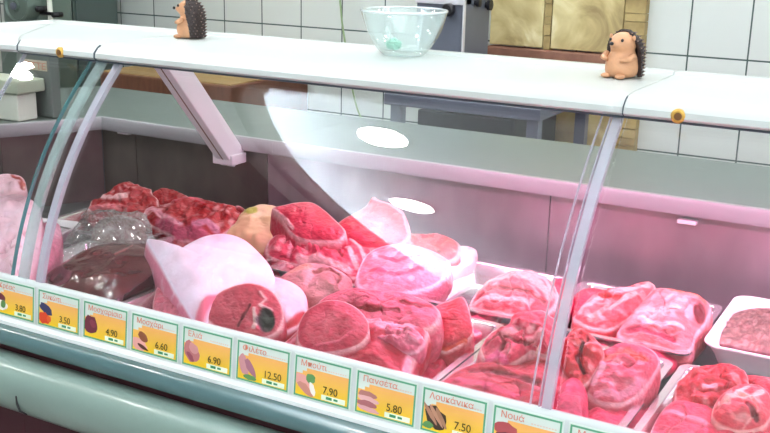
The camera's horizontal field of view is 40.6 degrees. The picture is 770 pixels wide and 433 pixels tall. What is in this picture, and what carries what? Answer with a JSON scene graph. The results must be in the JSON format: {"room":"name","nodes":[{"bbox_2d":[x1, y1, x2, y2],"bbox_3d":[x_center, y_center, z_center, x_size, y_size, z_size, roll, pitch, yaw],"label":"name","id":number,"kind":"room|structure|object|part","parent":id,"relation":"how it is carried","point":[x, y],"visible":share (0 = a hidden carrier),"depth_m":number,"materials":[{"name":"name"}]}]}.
{"room":"food shop","nodes":[
{"label":"food shop","id":0,"kind":"room"},
{"bbox_2d":[0,0,769,166],"bbox_3d":[0.345,-0.861,3.402,8.400,2.890,0.100,10,18,28],"label":"wall","id":1,"kind":"structure","parent":0,"point":[732,37],"depth_m":3.23,"materials":[{"name":"white tile"}]},
{"bbox_2d":[339,0,361,117],"bbox_3d":[-0.098,-0.554,3.599,0.156,0.576,0.007,10,18,28],"label":"cable","id":2,"kind":"object","parent":1,"relation":"attached to","point":[360,116],"visible":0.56,"depth_m":3.60,"materials":[{"name":"green plastic"}]},
{"bbox_2d":[487,0,649,150],"bbox_3d":[0.559,-0.476,3.286,0.507,2.220,0.054,10,18,28],"label":"stone panel","id":3,"kind":"object","parent":1,"relation":"attached to","point":[547,26],"visible":0.14,"depth_m":3.25,"materials":[{"name":"stone"}]},
{"bbox_3d":[-1.085,1.214,1.400,8.400,0.100,5.800,10,18,28],"label":"floor","id":4,"kind":"structure","parent":0,"visible":0},
{"bbox_2d":[1,0,77,87],"bbox_3d":[-1.264,-0.341,3.854,0.377,1.579,0.270,10,18,28],"label":"saw","id":5,"kind":"object","parent":4,"relation":"on","point":[14,10],"visible":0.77,"depth_m":3.73,"materials":[{"name":"grey"}]},
{"bbox_3d":[-1.204,-0.726,3.635,0.033,0.020,0.041,10,18,28],"label":"knob","id":6,"kind":"part","parent":5,"relation":"part of","materials":[{"name":"black plastic"}]},
{"bbox_3d":[-1.172,-0.705,3.621,0.107,0.018,0.041,10,18,28],"label":"knob","id":7,"kind":"part","parent":5,"relation":"part of","materials":[{"name":"black plastic"}]},
{"bbox_2d":[47,0,52,19],"bbox_3d":[-1.181,-0.381,3.741,0.018,1.720,0.018,10,18,28],"label":"pipe","id":8,"kind":"object","parent":4,"relation":"on","point":[49,2],"visible":0.02,"depth_m":3.64,"materials":[{"name":"white"}]},
{"bbox_2d":[71,0,117,86],"bbox_3d":[-1.194,-0.456,4.107,0.189,1.670,0.244,10,18,28],"label":"tall cabinet","id":9,"kind":"object","parent":4,"relation":"on","point":[98,11],"visible":0.02,"depth_m":3.99,"materials":[{"name":"grey"}]},
{"bbox_3d":[-1.181,-0.451,3.977,0.034,1.590,0.012,10,18,28],"label":"door","id":10,"kind":"part","parent":9,"relation":"part of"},
{"bbox_2d":[0,19,358,432],"bbox_3d":[-0.896,0.182,2.498,1.294,1.310,1.365,10,18,28],"label":"case","id":11,"kind":"object","parent":4,"relation":"on","point":[190,143],"visible":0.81,"depth_m":2.56,"materials":[{"name":"grey"}]},
{"bbox_3d":[-1.063,0.093,1.963,0.943,0.088,0.063,7,16,19],"label":"price rail","id":12,"kind":"part","parent":11,"relation":"part of","materials":[{"name":"grey"}]},
{"bbox_3d":[-1.067,0.543,2.099,0.947,0.820,0.079,7,16,19],"label":"panel","id":13,"kind":"part","parent":11,"relation":"part of","materials":[{"name":"red"}]},
{"bbox_2d":[0,278,35,323],"bbox_3d":[-0.639,0.144,1.798,0.098,0.065,0.008,10,18,28],"label":"price tag","id":14,"kind":"object","parent":11,"relation":"attached to","point":[17,300],"visible":1,"depth_m":1.79,"materials":[{"name":"paper"}]},
{"bbox_2d":[0,293,7,309],"bbox_3d":[-0.667,0.148,1.812,0.028,0.030,0.004,10,18,28],"label":"picture","id":15,"kind":"object","parent":14,"relation":"attached to","point":[3,296],"depth_m":1.81},
{"bbox_2d":[0,52,60,121],"bbox_3d":[-1.010,-0.347,2.639,0.390,0.168,0.120,10,18,28],"label":"weighing scale","id":16,"kind":"object","parent":11,"relation":"on","point":[34,92],"visible":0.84,"depth_m":2.57,"materials":[{"name":"white"}]},
{"bbox_3d":[-1.025,-0.345,2.630,0.372,0.032,0.088,10,18,28],"label":"weighing plate","id":17,"kind":"part","parent":16,"relation":"part of","materials":[{"name":"grey"}]},
{"bbox_3d":[-0.873,-0.377,2.586,0.091,0.025,0.002,10,18,28],"label":"name plate","id":18,"kind":"part","parent":16,"relation":"part of","materials":[{"name":"beige"}]},
{"bbox_3d":[-0.838,-0.114,2.636,0.122,0.230,0.233,10,18,28],"label":"panel","id":19,"kind":"part","parent":11,"relation":"part of","materials":[{"name":"metal"}]},
{"bbox_2d":[42,218,80,247],"bbox_3d":[-0.812,0.062,2.183,0.240,0.046,0.300,5,16,14],"label":"dish","id":20,"kind":"object","parent":11,"relation":"in","point":[68,235],"visible":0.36,"depth_m":2.26,"materials":[{"name":"white"}]},
{"bbox_2d":[0,174,27,197],"bbox_3d":[-0.846,-0.024,2.333,0.083,0.134,0.126,-8,18,-30],"label":"roll","id":21,"kind":"object","parent":20,"relation":"on","point":[9,183],"visible":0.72,"depth_m":2.30,"materials":[{"name":"food"}]},
{"bbox_2d":[63,240,106,261],"bbox_3d":[-0.569,0.127,1.987,0.295,0.046,0.310,10,18,28],"label":"steel tray","id":22,"kind":"object","parent":11,"relation":"in","point":[69,251],"visible":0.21,"depth_m":2.14,"materials":[{"name":"metal"}]},
{"bbox_2d":[0,194,44,279],"bbox_3d":[-0.715,0.065,1.982,0.131,0.155,0.328,-3,16,-14],"label":"cutlet","id":23,"kind":"object","parent":22,"relation":"on","point":[12,206],"visible":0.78,"depth_m":1.95,"materials":[{"name":"food"}]},
{"bbox_2d":[43,222,63,272],"bbox_3d":[-0.664,0.080,2.029,0.071,0.104,0.178,-3,16,-14],"label":"fillet","id":24,"kind":"object","parent":22,"relation":"on","point":[56,254],"visible":0.12,"depth_m":2.01,"materials":[{"name":"food"}]},
{"bbox_2d":[46,243,154,301],"bbox_3d":[-0.518,0.112,1.943,0.213,0.095,0.199,10,18,28],"label":"meat","id":25,"kind":"object","parent":22,"relation":"on","point":[121,272],"visible":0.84,"depth_m":1.90,"materials":[{"name":"food"}]},
{"bbox_2d":[64,209,156,243],"bbox_3d":[-0.551,0.021,2.162,0.216,0.057,0.154,3,16,6],"label":"plastic film","id":26,"kind":"object","parent":22,"relation":"on","point":[119,212],"visible":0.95,"depth_m":2.18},
{"bbox_2d":[43,188,187,244],"bbox_3d":[-0.570,-0.004,2.351,0.285,0.105,0.300,10,18,28],"label":"steel tray","id":27,"kind":"object","parent":11,"relation":"on","point":[85,230],"depth_m":2.36,"materials":[{"name":"metal"}]},
{"bbox_2d":[90,215,147,244],"bbox_3d":[-0.561,0.045,2.201,0.154,0.082,0.100,10,18,28],"label":"wrapped offal","id":28,"kind":"object","parent":27,"relation":"on","point":[117,230],"visible":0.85,"depth_m":2.18,"materials":[{"name":"food"}]},
{"bbox_2d":[85,181,159,227],"bbox_3d":[-0.584,-0.015,2.372,0.216,0.108,0.103,10,18,28],"label":"beef chunk","id":29,"kind":"object","parent":27,"relation":"on","point":[128,196],"visible":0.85,"depth_m":2.36,"materials":[{"name":"food"}]},
{"bbox_3d":[-0.490,-0.011,2.375,0.115,0.101,0.052,10,18,28],"label":"beef strip","id":30,"kind":"part","parent":27,"relation":"part of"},
{"bbox_3d":[-0.677,-0.123,2.680,0.112,0.230,0.012,10,18,28],"label":"panel","id":31,"kind":"part","parent":11,"relation":"part of","materials":[{"name":"metal"}]},
{"bbox_2d":[0,86,358,139],"bbox_3d":[-0.808,-0.236,2.624,1.204,0.028,0.880,10,18,28],"label":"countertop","id":32,"kind":"structure","parent":11,"relation":"on","point":[258,121],"depth_m":2.71,"materials":[{"name":"white"}]},
{"bbox_3d":[-0.415,-0.246,2.300,0.042,0.314,0.282,10,18,28],"label":"support post","id":33,"kind":"part","parent":11,"relation":"part of","materials":[{"name":"silver metal"}]},
{"bbox_3d":[-0.451,-0.084,2.558,0.404,0.230,0.012,10,18,28],"label":"panel","id":34,"kind":"part","parent":11,"relation":"part of","materials":[{"name":"metal"}]},
{"bbox_2d":[100,66,307,110],"bbox_3d":[-0.627,-0.003,3.708,0.553,1.033,0.440,10,18,28],"label":"block","id":35,"kind":"object","parent":4,"relation":"on","point":[287,95],"visible":0.12,"depth_m":3.43,"materials":[{"name":"brown wood"}]},
{"bbox_2d":[0,31,769,432],"bbox_3d":[0.633,0.421,1.758,2.379,1.310,1.218,10,18,28],"label":"display case","id":36,"kind":"object","parent":4,"relation":"on","point":[604,213],"visible":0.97,"depth_m":1.81,"materials":[{"name":"grey"}]},
{"bbox_3d":[0.390,0.774,1.381,2.345,0.820,0.048,10,18,28],"label":"panel","id":37,"kind":"part","parent":36,"relation":"part of","materials":[{"name":"red"}]},
{"bbox_2d":[37,288,80,335],"bbox_3d":[-0.548,0.160,1.748,0.098,0.065,0.008,10,18,28],"label":"price tag","id":38,"kind":"object","parent":36,"relation":"attached to","point":[61,312],"visible":1,"depth_m":1.75,"materials":[{"name":"paper"}]},
{"bbox_2d":[39,302,51,323],"bbox_3d":[-0.575,0.165,1.763,0.030,0.037,0.004,10,18,28],"label":"picture","id":39,"kind":"object","parent":38,"relation":"attached to","point":[45,308],"depth_m":1.76},
{"bbox_2d":[82,299,128,349],"bbox_3d":[-0.457,0.176,1.699,0.098,0.065,0.008,10,18,28],"label":"price tag","id":40,"kind":"object","parent":36,"relation":"attached to","point":[103,323],"visible":1,"depth_m":1.70,"materials":[{"name":"paper"}]},
{"bbox_2d":[85,315,96,332],"bbox_3d":[-0.484,0.178,1.714,0.028,0.030,0.003,10,18,28],"label":"picture","id":41,"kind":"object","parent":40,"relation":"attached to","point":[90,320],"depth_m":1.71},
{"bbox_2d":[130,311,179,363],"bbox_3d":[-0.365,0.191,1.650,0.098,0.065,0.008,10,18,28],"label":"price tag","id":42,"kind":"object","parent":36,"relation":"attached to","point":[152,336],"visible":1,"depth_m":1.65,"materials":[{"name":"paper"}]},
{"bbox_2d":[133,331,147,350],"bbox_3d":[-0.390,0.199,1.664,0.034,0.032,0.004,10,18,28],"label":"picture","id":43,"kind":"object","parent":42,"relation":"attached to","point":[140,338],"depth_m":1.66},
{"bbox_2d":[173,0,207,37],"bbox_3d":[-0.371,-0.377,1.975,0.066,0.076,0.059,3,16,7],"label":"figurine","id":44,"kind":"object","parent":36,"relation":"on","point":[191,23],"visible":1,"depth_m":1.96,"materials":[{"name":"brown"}]},
{"bbox_3d":[-0.389,-0.370,1.962,0.024,0.015,0.012,11,18,31],"label":"arm","id":45,"kind":"part","parent":44,"relation":"part of"},
{"bbox_2d":[123,275,279,308],"bbox_3d":[-0.290,0.171,1.848,0.285,0.046,0.330,10,18,28],"label":"steel tray","id":46,"kind":"object","parent":36,"relation":"in","point":[145,299],"visible":0.02,"depth_m":1.86,"materials":[{"name":"metal"}]},
{"bbox_2d":[152,287,181,316],"bbox_3d":[-0.376,0.167,1.826,0.062,0.056,0.231,-7,18,-28],"label":"pork side cut","id":47,"kind":"object","parent":46,"relation":"on","point":[162,303],"visible":0.25,"depth_m":1.82,"materials":[{"name":"food"}]},
{"bbox_2d":[144,234,274,322],"bbox_3d":[-0.311,0.114,1.854,0.153,0.147,0.299,-8,18,-29],"label":"meat","id":48,"kind":"object","parent":46,"relation":"on","point":[191,276],"visible":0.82,"depth_m":1.80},
{"bbox_2d":[209,283,286,341],"bbox_3d":[-0.227,0.173,1.720,0.164,0.107,0.078,10,18,28],"label":"ham","id":49,"kind":"object","parent":46,"relation":"on","point":[251,308],"visible":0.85,"depth_m":1.70,"materials":[{"name":"food"}]},
{"bbox_2d":[268,277,308,339],"bbox_3d":[-0.196,0.163,1.762,0.111,0.105,0.179,-7,18,-28],"label":"ham rind","id":50,"kind":"object","parent":46,"relation":"on","point":[293,300],"visible":0.27,"depth_m":1.72,"materials":[{"name":"food"}]},
{"bbox_2d":[280,263,352,308],"bbox_3d":[-0.125,0.146,1.813,0.148,0.114,0.097,10,18,28],"label":"ham hock","id":51,"kind":"object","parent":46,"relation":"on","point":[317,281],"visible":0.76,"depth_m":1.78,"materials":[{"name":"food"}]},
{"bbox_2d":[181,324,233,377],"bbox_3d":[-0.274,0.207,1.601,0.098,0.065,0.008,10,18,28],"label":"price tag","id":52,"kind":"object","parent":36,"relation":"attached to","point":[202,349],"visible":1,"depth_m":1.60,"materials":[{"name":"paper"}]},
{"bbox_2d":[184,340,199,361],"bbox_3d":[-0.300,0.209,1.615,0.031,0.035,0.004,10,18,28],"label":"picture","id":53,"kind":"object","parent":52,"relation":"attached to","point":[191,347],"depth_m":1.61},
{"bbox_2d":[158,235,272,262],"bbox_3d":[-0.302,0.067,2.225,0.280,0.046,0.280,10,18,28],"label":"steel tray","id":54,"kind":"object","parent":36,"relation":"in","point":[170,239],"visible":0.02,"depth_m":2.20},
{"bbox_2d":[140,196,240,247],"bbox_3d":[-0.420,0.021,2.253,0.276,0.108,0.118,10,18,28],"label":"beef piece","id":55,"kind":"object","parent":54,"relation":"on","point":[186,219],"visible":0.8,"depth_m":2.23,"materials":[{"name":"food"}]},
{"bbox_2d":[235,206,244,212],"bbox_3d":[-0.322,0.031,2.231,0.064,0.104,0.059,10,18,28],"label":"scrap","id":56,"kind":"object","parent":54,"relation":"on","point":[240,209],"visible":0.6,"depth_m":2.22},
{"bbox_2d":[226,204,275,256],"bbox_3d":[-0.264,0.038,2.195,0.153,0.112,0.113,10,18,28],"label":"chicken piece","id":57,"kind":"object","parent":54,"relation":"on","point":[252,225],"visible":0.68,"depth_m":2.17,"materials":[{"name":"food"}]},
{"bbox_2d":[235,338,291,393],"bbox_3d":[-0.182,0.223,1.552,0.098,0.065,0.008,10,18,28],"label":"price tag","id":58,"kind":"object","parent":36,"relation":"attached to","point":[258,364],"visible":1,"depth_m":1.55,"materials":[{"name":"paper"}]},
{"bbox_2d":[239,353,255,380],"bbox_3d":[-0.207,0.226,1.565,0.034,0.039,0.004,11,18,32],"label":"picture","id":59,"kind":"object","parent":58,"relation":"attached to","point":[247,361],"depth_m":1.56},
{"bbox_3d":[-0.150,-0.017,1.611,0.931,0.354,0.218,10,18,28],"label":"glass panel","id":60,"kind":"part","parent":36,"relation":"part of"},
{"bbox_2d":[271,261,354,287],"bbox_3d":[-0.036,0.112,2.083,0.290,0.046,0.280,10,18,28],"label":"steel tray","id":61,"kind":"object","parent":36,"relation":"in","point":[281,267],"visible":0.12,"depth_m":2.03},
{"bbox_2d":[270,202,347,250],"bbox_3d":[-0.154,0.051,2.092,0.072,0.142,0.202,-11,20,-37],"label":"pork cut","id":62,"kind":"object","parent":61,"relation":"on","point":[302,223],"visible":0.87,"depth_m":2.06,"materials":[{"name":"food"}]},
{"bbox_2d":[263,235,370,283],"bbox_3d":[-0.128,0.080,2.072,0.263,0.103,0.107,10,18,28],"label":"folded pork","id":63,"kind":"object","parent":61,"relation":"on","point":[348,260],"visible":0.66,"depth_m":2.03,"materials":[{"name":"food"}]},
{"bbox_2d":[339,197,410,250],"bbox_3d":[-0.022,0.050,2.077,0.182,0.156,0.103,10,18,28],"label":"pork haunch","id":64,"kind":"object","parent":61,"relation":"on","point":[379,223],"visible":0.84,"depth_m":2.04,"materials":[{"name":"food"}]},
{"bbox_2d":[354,244,452,301],"bbox_3d":[0.031,0.118,1.946,0.190,0.105,0.160,10,18,28],"label":"meat","id":65,"kind":"object","parent":61,"relation":"on","point":[417,271],"visible":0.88,"depth_m":1.91,"materials":[{"name":"food"}]},
{"bbox_2d":[409,233,460,265],"bbox_3d":[0.079,0.076,2.026,0.164,0.088,0.070,10,18,28],"label":"ridge","id":66,"kind":"object","parent":61,"relation":"on","point":[442,245],"visible":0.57,"depth_m":2.00,"materials":[{"name":"food"}]},
{"bbox_2d":[292,352,352,410],"bbox_3d":[-0.091,0.238,1.502,0.098,0.065,0.008,10,18,28],"label":"price tag","id":67,"kind":"object","parent":36,"relation":"attached to","point":[318,380],"visible":1,"depth_m":1.50,"materials":[{"name":"paper"}]},
{"bbox_2d":[296,372,314,396],"bbox_3d":[-0.116,0.244,1.516,0.035,0.034,0.004,10,18,28],"label":"picture","id":68,"kind":"object","parent":67,"relation":"attached to","point":[305,381],"depth_m":1.52},
{"bbox_3d":[0.394,0.324,1.246,2.345,0.088,0.032,10,18,28],"label":"price rail","id":69,"kind":"part","parent":36,"relation":"part of","materials":[{"name":"grey"}]},
{"bbox_2d":[354,368,418,428],"bbox_3d":[0.001,0.254,1.453,0.098,0.065,0.008,10,18,28],"label":"price tag","id":70,"kind":"object","parent":36,"relation":"attached to","point":[378,396],"visible":1,"depth_m":1.45,"materials":[{"name":"paper"}]},
{"bbox_2d":[357,390,378,413],"bbox_3d":[-0.023,0.261,1.467,0.037,0.030,0.004,10,18,28],"label":"picture","id":71,"kind":"object","parent":70,"relation":"attached to","point":[367,400],"depth_m":1.47},
{"bbox_2d":[360,6,448,56],"bbox_3d":[0.032,-0.316,1.782,0.152,0.078,0.152,10,18,28],"label":"glass bowl","id":72,"kind":"object","parent":36,"relation":"on","point":[362,9],"visible":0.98,"depth_m":1.77,"materials":[{"name":"glass"}]},
{"bbox_2d":[386,37,401,49],"bbox_3d":[0.016,-0.296,1.784,0.030,0.022,0.025,10,18,28],"label":"wrapper","id":73,"kind":"object","parent":72,"relation":"in","point":[393,43],"visible":1,"depth_m":1.78,"materials":[{"name":"plastic"}]},
{"bbox_3d":[0.031,-0.002,2.299,0.698,0.230,0.012,10,18,28],"label":"panel","id":74,"kind":"part","parent":36,"relation":"part of","materials":[{"name":"metal"}]},
{"bbox_2d":[419,385,488,432],"bbox_3d":[0.092,0.269,1.404,0.098,0.065,0.008,10,18,28],"label":"price tag","id":75,"kind":"object","parent":36,"relation":"attached to","point":[442,411],"visible":1,"depth_m":1.40,"materials":[{"name":"paper"}]},
{"bbox_2d":[422,401,446,429],"bbox_3d":[0.068,0.273,1.417,0.037,0.036,0.004,10,18,28],"label":"picture","id":76,"kind":"object","parent":75,"relation":"attached to","point":[434,413],"depth_m":1.42},
{"bbox_2d":[433,317,503,380],"bbox_3d":[-0.009,0.220,1.697,0.311,0.046,0.330,10,18,28],"label":"steel tray","id":77,"kind":"object","parent":36,"relation":"in","point":[485,327],"visible":0.11,"depth_m":1.69,"materials":[{"name":"metal"}]},
{"bbox_2d":[295,300,370,357],"bbox_3d":[-0.079,0.200,1.613,0.130,0.120,0.079,10,18,28],"label":"ham","id":78,"kind":"object","parent":77,"relation":"on","point":[336,327],"visible":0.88,"depth_m":1.59,"materials":[{"name":"food"}]},
{"bbox_2d":[285,318,431,375],"bbox_3d":[-0.044,0.208,1.629,0.245,0.096,0.134,10,18,28],"label":"ham","id":79,"kind":"object","parent":77,"relation":"on","point":[378,352],"visible":0.36,"depth_m":1.57,"materials":[{"name":"food"}]},
{"bbox_2d":[375,324,426,363],"bbox_3d":[0.018,0.196,1.593,0.101,0.066,0.044,10,18,28],"label":"fat trimming","id":80,"kind":"object","parent":79,"relation":"on","point":[406,339],"visible":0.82,"depth_m":1.57,"materials":[{"name":"food"}]},
{"bbox_2d":[319,288,443,364],"bbox_3d":[-0.011,0.182,1.682,0.229,0.119,0.094,10,18,28],"label":"meat","id":81,"kind":"object","parent":77,"relation":"on","point":[401,308],"visible":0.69,"depth_m":1.65,"materials":[{"name":"food"}]},
{"bbox_2d":[422,357,446,378],"bbox_3d":[0.067,0.236,1.643,0.059,0.039,0.156,8,17,23],"label":"ham slice","id":82,"kind":"object","parent":77,"relation":"on","point":[433,369],"visible":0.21,"depth_m":1.62,"materials":[{"name":"food"}]},
{"bbox_2d":[436,297,473,366],"bbox_3d":[0.096,0.192,1.666,0.085,0.114,0.074,-1,16,-8],"label":"ham","id":83,"kind":"object","parent":77,"relation":"on","point":[455,314],"visible":0.63,"depth_m":1.64,"materials":[{"name":"food"}]},
{"bbox_2d":[421,260,566,323],"bbox_3d":[0.201,0.154,1.950,0.230,0.046,0.270,10,18,28],"label":"steel tray","id":84,"kind":"object","parent":36,"relation":"in","point":[467,287],"visible":0.13,"depth_m":2.05,"materials":[{"name":"metal"}]},
{"bbox_2d":[451,246,477,280],"bbox_3d":[0.138,0.089,1.991,0.061,0.047,0.117,10,18,28],"label":"fat wing","id":85,"kind":"object","parent":84,"relation":"on","point":[469,258],"visible":0.66,"depth_m":1.98},
{"bbox_2d":[470,313,498,343],"bbox_3d":[0.156,0.190,1.820,0.077,0.038,0.118,10,18,28],"label":"ham slice","id":86,"kind":"object","parent":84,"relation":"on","point":[477,334],"visible":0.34,"depth_m":1.81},
{"bbox_2d":[469,270,559,325],"bbox_3d":[0.238,0.150,1.848,0.161,0.104,0.118,10,18,28],"label":"folded shoulder","id":87,"kind":"object","parent":84,"relation":"on","point":[509,293],"visible":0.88,"depth_m":1.82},
{"bbox_2d":[277,117,769,208],"bbox_3d":[0.861,-0.028,2.004,2.345,0.028,0.380,10,18,28],"label":"countertop","id":88,"kind":"structure","parent":36,"relation":"on","point":[696,178],"depth_m":2.26,"materials":[{"name":"white"}]},
{"bbox_2d":[491,403,564,432],"bbox_3d":[0.184,0.285,1.355,0.098,0.065,0.008,10,18,28],"label":"price tag","id":89,"kind":"object","parent":36,"relation":"attached to","point":[505,419],"visible":1,"depth_m":1.35,"materials":[{"name":"paper"}]},
{"bbox_2d":[494,422,516,432],"bbox_3d":[0.158,0.287,1.369,0.032,0.034,0.004,10,18,28],"label":"picture","id":90,"kind":"object","parent":89,"relation":"attached to","point":[499,427],"depth_m":1.37},
{"bbox_2d":[441,345,672,426],"bbox_3d":[0.251,0.264,1.558,0.279,0.046,0.330,10,18,28],"label":"steel tray","id":91,"kind":"object","parent":36,"relation":"in","point":[666,365],"visible":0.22,"depth_m":1.58,"materials":[{"name":"metal"}]},
{"bbox_2d":[442,358,568,408],"bbox_3d":[0.191,0.252,1.521,0.211,0.079,0.184,10,18,28],"label":"slab","id":92,"kind":"object","parent":91,"relation":"on","point":[515,382],"visible":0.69,"depth_m":1.49,"materials":[{"name":"food"}]},
{"bbox_2d":[476,310,555,364],"bbox_3d":[0.204,0.211,1.572,0.133,0.130,0.090,3,16,6],"label":"ragged pork","id":93,"kind":"object","parent":92,"relation":"on","point":[517,342],"visible":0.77,"depth_m":1.55,"materials":[{"name":"food"}]},
{"bbox_2d":[555,378,588,417],"bbox_3d":[0.259,0.275,1.447,0.052,0.077,0.104,6,16,16],"label":"fillet","id":94,"kind":"object","parent":91,"relation":"on","point":[572,397],"visible":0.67,"depth_m":1.43,"materials":[{"name":"food"}]},
{"bbox_2d":[561,326,603,393],"bbox_3d":[0.283,0.230,1.529,0.071,0.122,0.087,-7,18,-29],"label":"red trimming","id":95,"kind":"object","parent":91,"relation":"on","point":[582,355],"visible":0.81,"depth_m":1.50,"materials":[{"name":"food"}]},
{"bbox_2d":[588,406,649,428],"bbox_3d":[0.331,0.283,1.490,0.090,0.041,0.153,10,18,28],"label":"slice","id":96,"kind":"object","parent":91,"relation":"on","point":[597,413],"visible":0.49,"depth_m":1.45,"materials":[{"name":"food"}]},
{"bbox_2d":[587,343,660,410],"bbox_3d":[0.341,0.244,1.512,0.102,0.105,0.118,10,18,28],"label":"meat","id":97,"kind":"object","parent":91,"relation":"on","point":[629,375],"visible":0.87,"depth_m":1.48,"materials":[{"name":"food"}]},
{"bbox_2d":[598,337,677,378],"bbox_3d":[0.405,0.228,1.696,0.143,0.042,0.080,10,18,28],"label":"sheet","id":98,"kind":"object","parent":91,"relation":"on","point":[673,369],"visible":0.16,"depth_m":1.66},
{"bbox_2d":[568,422,611,432],"bbox_3d":[0.275,0.300,1.306,0.098,0.065,0.008,10,18,28],"label":"price tag","id":99,"kind":"object","parent":36,"relation":"attached to","point":[573,427],"visible":1,"depth_m":1.31,"materials":[{"name":"paper"}]},
{"bbox_2d":[600,29,646,78],"bbox_3d":[0.359,-0.245,1.567,0.072,0.071,0.069,-14,21,-43],"label":"figurine","id":100,"kind":"object","parent":36,"relation":"on","point":[624,55],"visible":1,"depth_m":1.55,"materials":[{"name":"brown"}]},
{"bbox_3d":[0.332,-0.243,1.571,0.014,0.014,0.026,6,16,18],"label":"arm","id":101,"kind":"part","parent":100,"relation":"part of"},
{"bbox_3d":[0.361,-0.235,1.543,0.026,0.014,0.013,-4,16,-18],"label":"arm","id":102,"kind":"part","parent":100,"relation":"part of"},
{"bbox_2d":[560,281,722,372],"bbox_3d":[0.429,0.193,1.827,0.265,0.046,0.270,10,18,28],"label":"steel tray","id":103,"kind":"object","parent":36,"relation":"in","point":[716,309],"visible":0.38,"depth_m":1.74,"materials":[{"name":"metal"}]},
{"bbox_2d":[551,278,574,323],"bbox_3d":[0.320,0.160,1.902,0.052,0.059,0.162,4,16,11],"label":"slice","id":104,"kind":"object","parent":103,"relation":"on","point":[558,281],"visible":0.16,"depth_m":1.91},
{"bbox_2d":[571,288,602,320],"bbox_3d":[0.374,0.171,1.892,0.095,0.046,0.210,10,18,28],"label":"sheet","id":105,"kind":"object","parent":103,"relation":"on","point":[585,294],"visible":0.23,"depth_m":1.92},
{"bbox_2d":[571,282,655,336],"bbox_3d":[0.398,0.168,1.804,0.149,0.099,0.092,-12,20,-40],"label":"fatty trimming","id":106,"kind":"object","parent":103,"relation":"on","point":[604,313],"visible":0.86,"depth_m":1.77,"materials":[{"name":"food"}]},
{"bbox_2d":[615,288,712,368],"bbox_3d":[0.467,0.183,1.731,0.130,0.112,0.128,12,19,34],"label":"meat","id":107,"kind":"object","parent":103,"relation":"on","point":[672,319],"visible":0.88,"depth_m":1.70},
{"bbox_3d":[0.658,0.105,1.962,0.738,0.230,0.012,10,18,28],"label":"panel","id":108,"kind":"part","parent":36,"relation":"part of","materials":[{"name":"metal"}]},
{"bbox_2d":[634,364,699,432],"bbox_3d":[0.500,0.306,1.424,0.272,0.046,0.330,10,18,28],"label":"steel tray","id":109,"kind":"object","parent":36,"relation":"in","point":[645,424],"visible":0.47,"depth_m":1.49,"materials":[{"name":"metal"}]},
{"bbox_2d":[650,400,717,432],"bbox_3d":[0.408,0.296,1.402,0.096,0.067,0.129,10,18,28],"label":"slice","id":110,"kind":"object","parent":109,"relation":"on","point":[680,416],"visible":0.97,"depth_m":1.40,"materials":[{"name":"food"}]},
{"bbox_2d":[672,363,748,408],"bbox_3d":[0.459,0.262,1.474,0.108,0.096,0.075,-2,16,-12],"label":"meat","id":111,"kind":"object","parent":109,"relation":"on","point":[703,385],"visible":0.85,"depth_m":1.46,"materials":[{"name":"food"}]},
{"bbox_2d":[710,384,769,432],"bbox_3d":[0.482,0.280,1.409,0.081,0.096,0.086,10,18,28],"label":"fatty chop","id":112,"kind":"object","parent":109,"relation":"on","point":[743,408],"visible":1,"depth_m":1.38,"materials":[{"name":"food"}]},
{"bbox_2d":[717,429,767,432],"bbox_3d":[0.479,0.311,1.371,0.103,0.058,0.098,10,18,28],"label":"steak","id":113,"kind":"object","parent":109,"relation":"on","point":[725,430],"visible":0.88,"depth_m":1.38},
{"bbox_2d":[747,375,769,394],"bbox_3d":[0.549,0.276,1.449,0.075,0.086,0.121,0,16,-6],"label":"steak","id":114,"kind":"object","parent":109,"relation":"on","point":[764,382],"visible":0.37,"depth_m":1.46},
{"bbox_2d":[705,296,769,377],"bbox_3d":[0.696,0.215,1.713,0.288,0.046,0.280,10,18,28],"label":"dish","id":115,"kind":"object","parent":36,"relation":"in","point":[751,363],"visible":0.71,"depth_m":1.66,"materials":[{"name":"white"}]},
{"bbox_2d":[719,308,769,355],"bbox_3d":[0.639,0.194,1.776,0.144,0.038,0.196,8,17,24],"label":"meat","id":116,"kind":"object","parent":115,"relation":"in","point":[748,330],"visible":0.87,"depth_m":1.74,"materials":[{"name":"food"}]},
{"bbox_2d":[384,93,588,144],"bbox_3d":[0.312,0.133,3.250,0.483,1.055,0.470,10,18,28],"label":"steel table","id":117,"kind":"object","parent":4,"relation":"on","point":[398,102],"visible":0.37,"depth_m":2.92,"materials":[{"name":"metal"}]},
{"bbox_3d":[0.029,0.161,3.187,0.033,1.022,0.033,10,18,28],"label":"leg","id":118,"kind":"part","parent":117,"relation":"part of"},
{"bbox_2d":[415,0,493,53],"bbox_3d":[0.207,-0.620,3.121,0.183,0.460,0.204,10,18,28],"label":"scale","id":119,"kind":"object","parent":117,"relation":"on","point":[465,29],"visible":0.67,"depth_m":3.08,"materials":[{"name":"grey metal"}]},
{"bbox_3d":[0.186,-0.602,3.035,0.038,0.038,0.031,10,18,28],"label":"knob","id":120,"kind":"part","parent":119,"relation":"part of","materials":[{"name":"black plastic"}]},
{"bbox_3d":[0.274,-0.629,3.067,0.021,0.024,0.024,10,18,28],"label":"knob","id":121,"kind":"part","parent":119,"relation":"part of","materials":[{"name":"black plastic"}]},
{"bbox_3d":[0.313,-0.638,3.138,0.021,0.032,0.032,10,18,28],"label":"knob","id":122,"kind":"part","parent":119,"relation":"part of","materials":[{"name":"black plastic"}]},
{"bbox_2d":[418,109,555,140],"bbox_3d":[0.310,-0.154,3.182,0.308,0.365,0.340,10,18,28],"label":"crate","id":123,"kind":"object","parent":117,"relation":"on","point":[428,117],"visible":0.2,"depth_m":3.00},
{"bbox_3d":[0.400,0.225,2.988,0.033,1.022,0.033,10,18,28],"label":"leg","id":124,"kind":"part","parent":117,"relation":"part of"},
{"bbox_3d":[0.596,0.136,3.325,0.033,1.022,0.033,10,18,28],"label":"leg","id":125,"kind":"part","parent":117,"relation":"part of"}
]}

